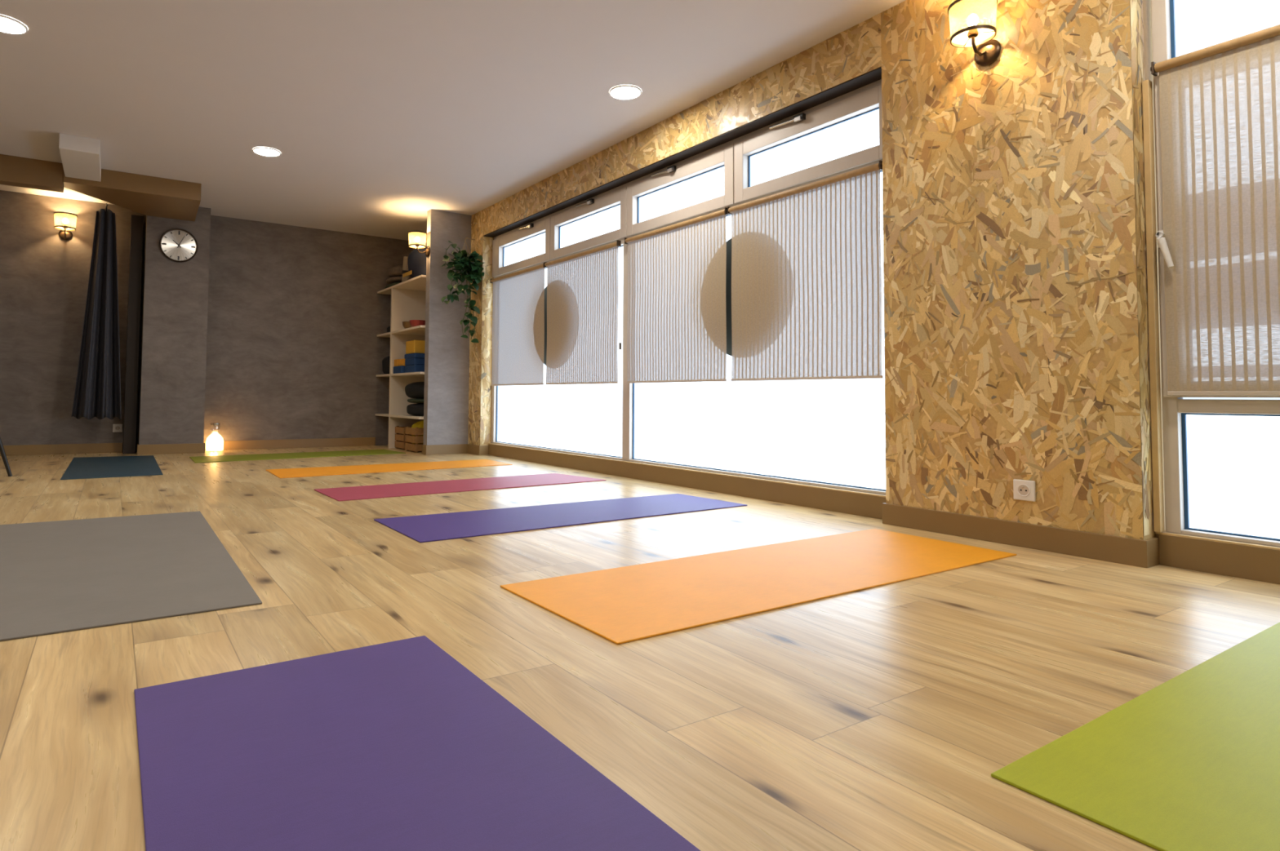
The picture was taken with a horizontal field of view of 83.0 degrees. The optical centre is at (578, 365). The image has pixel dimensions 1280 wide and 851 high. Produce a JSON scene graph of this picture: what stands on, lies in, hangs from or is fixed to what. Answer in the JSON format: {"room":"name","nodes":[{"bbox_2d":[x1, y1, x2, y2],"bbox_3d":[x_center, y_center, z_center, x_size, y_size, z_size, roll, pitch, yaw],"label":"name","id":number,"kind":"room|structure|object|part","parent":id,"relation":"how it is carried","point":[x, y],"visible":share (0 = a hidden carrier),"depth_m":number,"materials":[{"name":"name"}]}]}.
{"room":"exercise studio","nodes":[
{"label":"exercise studio","id":0,"kind":"room"},
{"bbox_2d":[137,206,210,444],"bbox_3d":[-3.986,-0.359,7.109,0.542,2.425,0.325,2,-3,-33],"label":"wall pillar","id":1,"kind":"structure","parent":0,"point":[171,411],"depth_m":6.96,"materials":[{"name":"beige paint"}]},
{"bbox_2d":[137,443,204,454],"bbox_3d":[-3.983,0.804,7.038,0.568,0.094,0.305,2,-3,-33],"label":"baseboard","id":2,"kind":"structure","parent":1,"relation":"attached to","point":[159,449],"depth_m":6.91,"materials":[{"name":"brown wood"}]},
{"bbox_2d":[159,228,197,262],"bbox_3d":[-3.881,-1.168,6.995,0.328,0.328,0.032,2,-3,-33],"label":"wall clock","id":3,"kind":"object","parent":1,"relation":"attached to","point":[177,245],"visible":1,"depth_m":6.99,"materials":[{"name":"silver metal"}]},
{"bbox_2d":[0,190,414,452],"bbox_3d":[-4.267,-0.357,7.210,5.834,2.425,0.190,2,-3,-33],"label":"wall","id":4,"kind":"structure","parent":0,"point":[296,315],"depth_m":7.56,"materials":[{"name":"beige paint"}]},
{"bbox_2d":[53,211,77,239],"bbox_3d":[-4.818,-1.309,6.761,0.181,0.226,0.206,2,-3,-33],"label":"wall sconce","id":5,"kind":"object","parent":4,"relation":"attached to","point":[65,222],"visible":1,"depth_m":6.72,"materials":[{"name":"beige fabric"}]},
{"bbox_3d":[-4.811,-1.348,6.753,0.174,0.133,0.174,2,-3,-33],"label":"lamp shade","id":6,"kind":"part","parent":5,"relation":"part of","materials":[{"name":"beige fabric"}]},
{"bbox_2d":[71,203,120,419],"bbox_3d":[-4.509,-0.513,6.730,0.447,2.031,0.340,-1,-3,31],"label":"curtain","id":7,"kind":"object","parent":4,"relation":"hanging from","point":[97,393],"visible":1,"depth_m":6.68,"materials":[{"name":"black fabric"}]},
{"bbox_2d":[112,424,122,432],"bbox_3d":[-4.486,0.609,7.013,0.080,0.080,0.020,2,-3,-33],"label":"wall outlet","id":8,"kind":"object","parent":4,"relation":"attached to","point":[116,428],"visible":1,"depth_m":7.01,"materials":[{"name":"white plastic"}]},
{"bbox_2d":[115,426,120,431],"bbox_3d":[-4.485,0.609,7.011,0.049,0.049,0.003,2,-3,-33],"label":"socket","id":9,"kind":"object","parent":8,"relation":"attached to","point":[117,428],"depth_m":7.01,"materials":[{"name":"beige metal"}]},
{"bbox_2d":[122,214,143,453],"bbox_3d":[-4.339,-0.303,7.017,0.103,2.300,0.229,2,-3,-33],"label":"trim","id":10,"kind":"structure","parent":4,"relation":"attached to","point":[136,221],"depth_m":6.92,"materials":[{"name":"brown paint"}]},
{"bbox_2d":[0,437,375,456],"bbox_3d":[-4.535,0.796,6.939,5.161,0.094,0.085,2,-3,-31],"label":"baseboard","id":11,"kind":"structure","parent":4,"relation":"attached to","point":[91,448],"depth_m":7.46,"materials":[{"name":"brown wood"}]},
{"bbox_2d":[422,208,471,445],"bbox_3d":[-1.313,-0.332,7.243,0.437,2.425,0.100,2,-3,-33],"label":"wall partition","id":12,"kind":"structure","parent":0,"point":[446,353],"depth_m":7.18,"materials":[{"name":"grey paint"}]},
{"bbox_2d":[408,231,430,257],"bbox_3d":[-1.577,-1.198,7.108,0.206,0.226,0.181,2,-3,-33],"label":"wall sconce","id":13,"kind":"object","parent":12,"relation":"attached to","point":[417,239],"visible":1,"depth_m":7.04,"materials":[{"name":"beige fabric"}]},
{"bbox_3d":[-1.587,-1.237,7.103,0.174,0.133,0.174,2,-3,-33],"label":"lamp shade","id":14,"kind":"part","parent":13,"relation":"part of","materials":[{"name":"beige fabric"}]},
{"bbox_3d":[-1.556,-1.162,7.120,0.117,0.106,0.042,2,-3,-33],"label":"arm","id":15,"kind":"part","parent":13,"relation":"part of","materials":[{"name":"brown metal"}]},
{"bbox_2d":[422,444,467,455],"bbox_3d":[-1.325,0.832,7.184,0.450,0.094,0.113,2,-3,-33],"label":"baseboard","id":16,"kind":"structure","parent":12,"relation":"attached to","point":[458,448],"depth_m":7.12,"materials":[{"name":"brown wood"}]},
{"bbox_2d":[0,0,906,240],"bbox_3d":[-1.394,-1.788,2.843,6.034,0.100,10.770,2,-3,-33],"label":"ceiling","id":17,"kind":"structure","parent":0,"point":[380,115],"depth_m":4.29,"materials":[{"name":"paint"}]},
{"bbox_2d":[0,14,27,34],"bbox_3d":[-2.881,-1.712,3.607,0.196,0.010,0.196,2,-3,-33],"label":"recessed light","id":18,"kind":"object","parent":17,"relation":"in","point":[7,24],"visible":1,"depth_m":3.62,"materials":[{"name":"white plastic"}]},
{"bbox_2d":[58,133,101,182],"bbox_3d":[-3.812,-1.586,5.526,0.240,0.110,0.811,2,-3,-33],"label":"trim","id":19,"kind":"structure","parent":17,"relation":"attached to","point":[80,156],"depth_m":5.31,"materials":[{"name":"white paint"}]},
{"bbox_2d":[0,154,201,221],"bbox_3d":[-4.890,-1.532,5.842,3.232,0.207,0.893,2,-3,-33],"label":"ceiling beam","id":20,"kind":"structure","parent":17,"relation":"attached to","point":[149,196],"depth_m":6.07,"materials":[{"name":"brown paint"}]},
{"bbox_2d":[252,146,280,156],"bbox_3d":[-2.369,-1.626,5.475,0.196,0.010,0.196,2,-3,-33],"label":"recessed light","id":21,"kind":"object","parent":17,"relation":"in","point":[264,151],"visible":1,"depth_m":5.46,"materials":[{"name":"white plastic"}]},
{"bbox_2d":[253,148,279,155],"bbox_3d":[-2.369,-1.626,5.475,0.177,0.008,0.177,2,-3,-33],"label":"diffuser","id":22,"kind":"object","parent":21,"relation":"attached to","point":[264,152],"depth_m":5.47,"materials":[{"name":"white plastic"}]},
{"bbox_2d":[608,84,641,99],"bbox_3d":[0.285,-1.653,4.359,0.196,0.010,0.196,2,-3,-33],"label":"recessed light","id":23,"kind":"object","parent":17,"relation":"in","point":[622,91],"visible":1,"depth_m":4.34,"materials":[{"name":"white plastic"}]},
{"bbox_2d":[0,444,1279,850],"bbox_3d":[-1.415,0.734,2.733,6.034,0.100,10.770,2,-3,-33],"label":"floor","id":24,"kind":"structure","parent":0,"point":[880,718],"depth_m":1.61,"materials":[{"name":"brown wood"}]},
{"bbox_2d":[0,437,12,476],"bbox_3d":[-4.284,0.300,4.772,0.528,0.905,0.721,-1,-3,27],"label":"chair","id":25,"kind":"object","parent":24,"relation":"on","point":[2,449],"visible":1,"depth_m":4.92,"materials":[{"name":"black metal"}]},
{"bbox_2d":[60,455,163,479],"bbox_3d":[-3.691,0.794,5.730,0.609,0.005,1.924,2,-3,-33],"label":"yoga mat","id":26,"kind":"object","parent":24,"relation":"on","point":[80,468],"visible":1,"depth_m":5.53,"materials":[{"name":"plastic"}]},
{"bbox_2d":[0,511,262,641],"bbox_3d":[-1.860,0.664,2.415,1.217,0.005,1.855,2,-3,-33],"label":"yoga mat","id":27,"kind":"object","parent":24,"relation":"on","point":[58,576],"visible":1,"depth_m":2.28,"materials":[{"name":"grey plastic"}]},
{"bbox_2d":[205,422,223,452],"bbox_3d":[-3.671,0.722,7.274,0.162,0.285,0.162,2,-3,-33],"label":"lantern","id":28,"kind":"object","parent":24,"relation":"on","point":[215,442],"visible":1,"depth_m":7.22,"materials":[{"name":"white glass"}]},
{"bbox_3d":[-3.671,0.763,7.272,0.162,0.198,0.162,2,-3,-33],"label":"glass","id":29,"kind":"part","parent":28,"relation":"part of","materials":[{"name":"glass"}]},
{"bbox_3d":[-3.670,0.591,7.280,0.094,0.023,0.094,2,-3,-33],"label":"lid","id":30,"kind":"part","parent":28,"relation":"part of","materials":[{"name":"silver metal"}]},
{"bbox_2d":[189,449,405,462],"bbox_3d":[-2.631,0.850,6.825,1.891,0.005,0.628,2,-3,-37],"label":"yoga mat","id":31,"kind":"object","parent":24,"relation":"on","point":[366,452],"visible":1,"depth_m":6.73,"materials":[{"name":"green plastic"}]},
{"bbox_2d":[266,459,512,478],"bbox_3d":[-1.442,0.812,5.740,1.882,0.005,0.668,2,-3,-33],"label":"yoga mat","id":32,"kind":"object","parent":24,"relation":"on","point":[372,468],"visible":1,"depth_m":5.64,"materials":[{"name":"orange plastic"}]},
{"bbox_2d":[375,275,426,448],"bbox_3d":[-1.753,0.014,7.857,0.480,1.780,1.426,2,-3,-33],"label":"shelving unit","id":33,"kind":"object","parent":24,"relation":"on","point":[408,298],"visible":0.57,"depth_m":7.95,"materials":[{"name":"beige wood"}]},
{"bbox_2d":[382,355,390,374],"bbox_3d":[-2.118,-0.005,8.261,0.240,0.217,0.258,2,-3,-33],"label":"cloth bundle","id":34,"kind":"object","parent":33,"relation":"on","point":[385,362],"visible":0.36,"depth_m":8.15,"materials":[{"name":"black fabric"}]},
{"bbox_2d":[384,282,400,288],"bbox_3d":[-2.025,-0.898,8.246,0.324,0.072,0.437,2,-3,-33],"label":"folded blanket","id":35,"kind":"object","parent":33,"relation":"on","point":[393,283],"visible":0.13,"depth_m":8.07,"materials":[{"name":"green fabric"}]},
{"bbox_2d":[385,276,411,284],"bbox_3d":[-2.026,-0.971,8.248,0.324,0.067,0.424,2,-3,-33],"label":"folded blanket","id":36,"kind":"object","parent":35,"relation":"on","point":[394,279],"visible":0.4,"depth_m":8.10,"materials":[{"name":"brown fabric"}]},
{"bbox_2d":[386,266,411,277],"bbox_3d":[-2.023,-1.067,8.259,0.301,0.120,0.395,2,-3,-33],"label":"folded blanket","id":37,"kind":"object","parent":36,"relation":"on","point":[397,271],"visible":0.38,"depth_m":8.09,"materials":[{"name":"brown fabric"}]},
{"bbox_2d":[393,365,404,373],"bbox_3d":[-1.862,0.048,7.785,0.200,0.078,0.260,2,-3,-33],"label":"block","id":38,"kind":"object","parent":33,"relation":"on","point":[397,370],"visible":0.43,"depth_m":7.68,"materials":[{"name":"blue plastic"}]},
{"bbox_2d":[394,359,399,366],"bbox_3d":[-1.919,-0.027,7.859,0.150,0.078,0.120,2,-3,-33],"label":"block","id":39,"kind":"object","parent":38,"relation":"on","point":[397,361],"visible":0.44,"depth_m":7.79,"materials":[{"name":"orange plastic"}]},
{"bbox_2d":[399,359,404,366],"bbox_3d":[-1.835,-0.032,7.747,0.150,0.078,0.140,2,-3,-33],"label":"block","id":40,"kind":"object","parent":38,"relation":"on","point":[402,362],"visible":0.44,"depth_m":7.68,"materials":[{"name":"orange plastic"}]},
{"bbox_3d":[-1.757,0.550,7.834,0.480,0.022,1.426,2,-3,-33],"label":"shelf","id":41,"kind":"part","parent":33,"relation":"part of","materials":[{"name":"beige wood"}]},
{"bbox_3d":[-1.754,0.102,7.853,0.480,0.022,1.426,2,-3,-33],"label":"shelf","id":42,"kind":"part","parent":33,"relation":"part of","materials":[{"name":"beige wood"}]},
{"bbox_3d":[-1.750,-0.360,7.874,0.480,0.022,1.426,2,-3,-33],"label":"shelf","id":43,"kind":"part","parent":33,"relation":"part of","materials":[{"name":"beige wood"}]},
{"bbox_3d":[-1.746,-0.864,7.896,0.480,0.022,1.426,2,-3,-33],"label":"shelf","id":44,"kind":"part","parent":33,"relation":"part of","materials":[{"name":"beige wood"}]},
{"bbox_2d":[401,256,410,282],"bbox_3d":[-1.870,-1.031,7.858,0.097,0.320,0.139,2,-3,-33],"label":"rolled mat","id":45,"kind":"object","parent":33,"relation":"on","point":[405,268],"visible":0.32,"depth_m":7.82,"materials":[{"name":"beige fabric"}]},
{"bbox_2d":[402,321,411,328],"bbox_3d":[-1.794,-0.423,7.705,0.176,0.086,0.176,2,-3,-33],"label":"bowl","id":46,"kind":"object","parent":33,"relation":"on","point":[406,325],"visible":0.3,"depth_m":7.63,"materials":[{"name":"brown wood"}]},
{"bbox_2d":[404,364,424,373],"bbox_3d":[-1.664,0.038,7.515,0.200,0.078,0.300,2,-3,-33],"label":"block","id":47,"kind":"object","parent":33,"relation":"on","point":[413,368],"visible":0.56,"depth_m":7.38,"materials":[{"name":"blue plastic"}]},
{"bbox_2d":[404,358,424,365],"bbox_3d":[-1.666,-0.036,7.522,0.200,0.070,0.290,2,-3,-33],"label":"block","id":48,"kind":"object","parent":47,"relation":"on","point":[410,362],"visible":0.7,"depth_m":7.39,"materials":[{"name":"blue plastic"}]},
{"bbox_2d":[404,353,424,359],"bbox_3d":[-1.668,-0.096,7.529,0.200,0.050,0.320,2,-3,-33],"label":"block","id":49,"kind":"object","parent":48,"relation":"on","point":[411,355],"visible":0.65,"depth_m":7.39,"materials":[{"name":"blue plastic"}]},
{"bbox_2d":[405,340,425,354],"bbox_3d":[-1.687,-0.189,7.545,0.160,0.135,0.260,2,-3,-33],"label":"block","id":50,"kind":"object","parent":49,"relation":"on","point":[413,346],"visible":0.65,"depth_m":7.44,"materials":[{"name":"yellow plastic"}]},
{"bbox_2d":[403,242,426,278],"bbox_3d":[-1.562,-1.103,7.572,0.394,0.428,0.597,2,-3,-33],"label":"duffel bag","id":51,"kind":"object","parent":33,"relation":"on","point":[416,261],"visible":0.23,"depth_m":7.42,"materials":[{"name":"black fabric"}]},
{"bbox_2d":[406,403,423,416],"bbox_3d":[-1.616,0.461,7.599,0.347,0.135,0.435,2,-3,-33],"label":"floor cushion","id":52,"kind":"object","parent":33,"relation":"on","point":[416,409],"visible":0.47,"depth_m":7.43,"materials":[{"name":"black fabric"}]},
{"bbox_2d":[407,398,423,403],"bbox_3d":[-1.619,0.370,7.604,0.321,0.051,0.425,2,-3,-33],"label":"floor cushion","id":53,"kind":"object","parent":52,"relation":"on","point":[414,400],"visible":0.44,"depth_m":7.44,"materials":[{"name":"green fabric"}]},
{"bbox_2d":[404,382,424,398],"bbox_3d":[-1.621,0.258,7.611,0.365,0.175,0.534,2,-3,-33],"label":"floor cushion","id":54,"kind":"object","parent":53,"relation":"on","point":[413,390],"visible":0.42,"depth_m":7.44,"materials":[{"name":"black fabric"}]},
{"bbox_2d":[409,320,425,327],"bbox_3d":[-1.670,-0.428,7.505,0.180,0.081,0.180,2,-3,-33],"label":"bowl","id":55,"kind":"object","parent":33,"relation":"on","point":[413,323],"visible":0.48,"depth_m":7.44,"materials":[{"name":"red ceramic"}]},
{"bbox_2d":[394,426,411,449],"bbox_3d":[-1.803,0.782,7.837,0.300,0.242,0.288,2,-3,-33],"label":"wooden crate","id":56,"kind":"object","parent":24,"relation":"on","point":[400,442],"visible":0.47,"depth_m":7.74,"materials":[{"name":"brown wood"}]},
{"bbox_2d":[404,426,423,453],"bbox_3d":[-1.604,0.761,7.484,0.300,0.255,0.288,2,-3,-33],"label":"wooden crate","id":57,"kind":"object","parent":24,"relation":"on","point":[409,430],"visible":0.43,"depth_m":7.33,"materials":[{"name":"brown wood"}]},
{"bbox_2d":[411,420,423,444],"bbox_3d":[-1.606,0.710,7.493,0.235,0.297,0.244,2,-3,-33],"label":"cloth","id":58,"kind":"object","parent":57,"relation":"in","point":[420,424],"visible":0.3,"depth_m":7.41,"materials":[{"name":"yellow fabric"}]},
{"bbox_2d":[133,635,700,850],"bbox_3d":[-0.115,0.607,0.784,0.591,0.005,1.839,2,-3,-33],"label":"yoga mat","id":59,"kind":"object","parent":24,"relation":"on","point":[397,745],"visible":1,"depth_m":1.10,"materials":[{"name":"purple plastic"}]},
{"bbox_2d":[314,473,606,501],"bbox_3d":[-0.713,0.771,4.661,1.840,0.005,0.548,2,-3,-36],"label":"yoga mat","id":60,"kind":"object","parent":24,"relation":"on","point":[366,492],"visible":1,"depth_m":4.54,"materials":[{"name":"plastic"}]},
{"bbox_2d":[373,493,747,542],"bbox_3d":[-0.005,0.729,3.570,1.851,0.005,0.599,2,-3,-33],"label":"yoga mat","id":61,"kind":"object","parent":24,"relation":"on","point":[451,526],"visible":1,"depth_m":3.44,"materials":[{"name":"plastic"}]},
{"bbox_2d":[500,528,1016,644],"bbox_3d":[0.700,0.685,2.428,1.849,0.005,0.606,2,-3,-33],"label":"yoga mat","id":62,"kind":"object","parent":24,"relation":"on","point":[631,603],"visible":1,"depth_m":2.25,"materials":[{"name":"orange plastic"}]},
{"bbox_2d":[991,622,1279,850],"bbox_3d":[1.547,0.644,1.338,1.812,0.005,0.600,2,-3,-33],"label":"yoga mat","id":63,"kind":"object","parent":24,"relation":"on","point":[1191,762],"visible":1,"depth_m":1.14,"materials":[{"name":"plastic"}]},
{"bbox_2d":[426,0,1279,547],"bbox_3d":[0.990,-0.443,4.269,0.203,2.425,10.460,2,-3,-33],"label":"wall","id":64,"kind":"structure","parent":0,"point":[1016,346],"depth_m":2.94,"materials":[{"name":"brown wood"}]},
{"bbox_2d":[440,237,484,342],"bbox_3d":[-1.156,-0.755,7.025,0.430,1.066,0.324,2,-3,-33],"label":"hanging plant","id":65,"kind":"object","parent":64,"relation":"hanging from","point":[465,268],"visible":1,"depth_m":7.01,"materials":[{"name":"green plant"}]},
{"bbox_2d":[483,66,881,237],"bbox_3d":[0.301,-1.353,5.312,0.109,0.006,4.396,2,-3,-33],"label":"curtain rail","id":66,"kind":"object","parent":64,"relation":"attached to","point":[875,75],"depth_m":4.43,"materials":[{"name":"black metal"}]},
{"bbox_2d":[491,79,885,494],"bbox_3d":[0.339,-0.330,5.298,0.105,2.049,4.394,2,-3,-33],"label":"window","id":67,"kind":"structure","parent":64,"relation":"in","point":[830,433],"depth_m":4.52,"materials":[{"name":"glass"}]},
{"bbox_2d":[490,262,544,386],"bbox_3d":[-0.575,-0.346,6.648,0.036,1.058,1.058,2,-3,-33],"label":"roller blind","id":68,"kind":"object","parent":67,"relation":"attached to","point":[517,340],"visible":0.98,"depth_m":6.61,"materials":[{"name":"white fabric"}]},
{"bbox_3d":[-0.526,-1.079,6.710,0.063,0.371,1.123,2,-3,-33],"label":"hopper sash","id":69,"kind":"part","parent":67,"relation":"part of","materials":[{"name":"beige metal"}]},
{"bbox_3d":[-0.488,-1.256,6.557,0.019,0.036,0.229,2,-3,-30],"label":"closer arm","id":70,"kind":"part","parent":67,"relation":"part of","materials":[{"name":"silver metal"}]},
{"bbox_3d":[-0.482,-1.071,6.696,0.008,0.229,0.920,2,-3,-33],"label":"pane","id":71,"kind":"part","parent":67,"relation":"part of","materials":[{"name":"clear glass"}]},
{"bbox_3d":[-0.212,-0.077,6.222,0.008,1.606,2.143,2,-3,-33],"label":"pane","id":72,"kind":"part","parent":67,"relation":"part of","materials":[{"name":"clear glass"}]},
{"bbox_2d":[544,240,622,385],"bbox_3d":[0.017,-0.382,5.733,0.038,1.058,1.116,2,-3,-33],"label":"roller blind","id":73,"kind":"object","parent":67,"relation":"attached to","point":[582,287],"visible":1,"depth_m":5.70,"materials":[{"name":"white fabric"}]},
{"bbox_3d":[0.307,-0.532,5.268,0.004,0.750,0.004,2,-3,-37],"label":"pull chain","id":74,"kind":"part","parent":73,"relation":"part of","materials":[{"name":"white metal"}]},
{"bbox_3d":[0.039,-1.287,5.743,0.019,0.036,0.229,2,-3,-30],"label":"closer arm","id":75,"kind":"part","parent":67,"relation":"part of","materials":[{"name":"silver metal"}]},
{"bbox_3d":[0.080,-1.115,5.774,0.063,0.371,1.092,2,-3,-33],"label":"hopper sash","id":76,"kind":"part","parent":67,"relation":"part of","materials":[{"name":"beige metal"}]},
{"bbox_3d":[0.105,-1.106,5.789,0.008,0.229,0.970,2,-3,-33],"label":"pane","id":77,"kind":"part","parent":67,"relation":"part of","materials":[{"name":"clear glass"}]},
{"bbox_3d":[0.571,-1.318,4.921,0.019,0.036,0.229,2,-3,-30],"label":"closer arm","id":78,"kind":"part","parent":67,"relation":"part of","materials":[{"name":"silver metal"}]},
{"bbox_2d":[624,207,729,383],"bbox_3d":[0.625,-0.418,4.796,0.036,1.058,1.038,2,-3,-33],"label":"roller blind","id":79,"kind":"object","parent":67,"relation":"attached to","point":[677,328],"visible":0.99,"depth_m":4.74,"materials":[{"name":"white fabric"}]},
{"bbox_3d":[0.675,-1.151,4.855,0.063,0.371,1.082,2,-3,-33],"label":"hopper sash","id":80,"kind":"part","parent":67,"relation":"part of","materials":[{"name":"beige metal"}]},
{"bbox_3d":[0.698,-1.141,4.873,0.008,0.229,0.955,2,-3,-33],"label":"pane","id":81,"kind":"part","parent":67,"relation":"part of","materials":[{"name":"glass"}]},
{"bbox_3d":[0.971,-0.147,4.394,0.008,1.606,2.082,2,-3,-33],"label":"pane","id":82,"kind":"part","parent":67,"relation":"part of","materials":[{"name":"clear glass"}]},
{"bbox_3d":[1.155,-1.353,4.019,0.019,0.036,0.229,2,-3,-30],"label":"closer arm","id":83,"kind":"part","parent":67,"relation":"part of","materials":[{"name":"silver metal"}]},
{"bbox_2d":[727,160,883,381],"bbox_3d":[1.194,-0.451,3.917,0.036,1.058,1.046,2,-3,-33],"label":"roller blind","id":84,"kind":"object","parent":67,"relation":"attached to","point":[806,268],"visible":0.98,"depth_m":3.85,"materials":[{"name":"white fabric"}]},
{"bbox_3d":[1.262,-1.186,3.949,0.063,0.371,1.063,2,-3,-33],"label":"hopper sash","id":85,"kind":"part","parent":67,"relation":"part of","materials":[{"name":"beige metal"}]},
{"bbox_3d":[1.285,-1.176,3.966,0.008,0.229,0.933,2,-3,-33],"label":"pane","id":86,"kind":"part","parent":67,"relation":"part of","materials":[{"name":"clear glass"}]},
{"bbox_2d":[467,444,1279,584],"bbox_3d":[1.147,0.704,3.956,0.014,0.108,7.437,2,-3,-33],"label":"baseboard","id":87,"kind":"structure","parent":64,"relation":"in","point":[1247,562],"depth_m":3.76,"materials":[{"name":"brown wood"}]},
{"bbox_2d":[488,443,1279,550],"bbox_3d":[1.149,0.647,3.965,0.024,0.006,7.446,2,-3,-33],"label":"trim","id":88,"kind":"structure","parent":64,"relation":"attached to","point":[764,480],"depth_m":3.76,"materials":[{"name":"brown wood"}]},
{"bbox_2d":[947,0,1000,66],"bbox_3d":[1.627,-1.369,2.957,0.206,0.226,0.181,2,-3,-33],"label":"wall sconce","id":89,"kind":"object","parent":64,"relation":"attached to","point":[972,23],"visible":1,"depth_m":2.93,"materials":[{"name":"beige fabric"}]},
{"bbox_3d":[1.617,-1.409,2.952,0.174,0.133,0.174,2,-3,-33],"label":"lamp shade","id":90,"kind":"part","parent":89,"relation":"part of","materials":[{"name":"beige fabric"}]},
{"bbox_3d":[1.648,-1.334,2.969,0.117,0.106,0.042,2,-3,-33],"label":"arm","id":91,"kind":"part","parent":89,"relation":"part of","materials":[{"name":"brown metal"}]},
{"bbox_2d":[1013,479,1035,502],"bbox_3d":[1.752,0.491,2.831,0.020,0.080,0.080,2,-3,-33],"label":"wall outlet","id":92,"kind":"object","parent":64,"relation":"attached to","point":[1023,490],"visible":1,"depth_m":2.83,"materials":[{"name":"white plastic"}]},
{"bbox_2d":[1017,484,1030,497],"bbox_3d":[1.750,0.491,2.830,0.003,0.049,0.049,2,-3,-33],"label":"socket","id":93,"kind":"object","parent":92,"relation":"attached to","point":[1023,490],"depth_m":2.83,"materials":[{"name":"beige plastic"}]},
{"bbox_2d":[1142,80,1164,532],"bbox_3d":[2.063,-0.223,2.585,0.035,1.624,0.020,2,-3,-33],"label":"trim","id":94,"kind":"structure","parent":64,"relation":"attached to","point":[1147,88],"depth_m":2.58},
{"bbox_2d":[1151,0,1279,546],"bbox_3d":[2.630,-0.467,1.740,0.125,2.049,2.026,2,-3,-33],"label":"window","id":95,"kind":"structure","parent":64,"relation":"in","point":[1221,458],"depth_m":2.48,"materials":[{"name":"beige metal"}]},
{"bbox_3d":[2.072,-0.411,2.539,0.058,0.142,0.054,2,-3,-33],"label":"handle","id":96,"kind":"part","parent":95,"relation":"part of","materials":[{"name":"white plastic"}]},
{"bbox_2d":[1150,24,1279,395],"bbox_3d":[2.605,-0.524,1.725,0.036,1.194,2.008,2,-3,-33],"label":"roller blind","id":97,"kind":"object","parent":95,"relation":"attached to","point":[1220,103],"visible":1,"depth_m":2.42,"materials":[{"name":"beige fabric"}]},
{"bbox_3d":[2.652,-0.499,1.755,0.065,1.160,2.011,2,-3,-33],"label":"casement sash","id":98,"kind":"part","parent":95,"relation":"part of","materials":[{"name":"beige metal"}]},
{"bbox_3d":[2.684,-1.289,1.806,0.008,0.358,1.952,2,-3,-33],"label":"pane","id":99,"kind":"part","parent":95,"relation":"part of","materials":[{"name":"clear glass"}]},
{"bbox_3d":[2.671,0.340,1.735,0.008,0.428,1.952,2,-3,-33],"label":"pane","id":100,"kind":"part","parent":95,"relation":"part of","materials":[{"name":"glass"}]}
]}

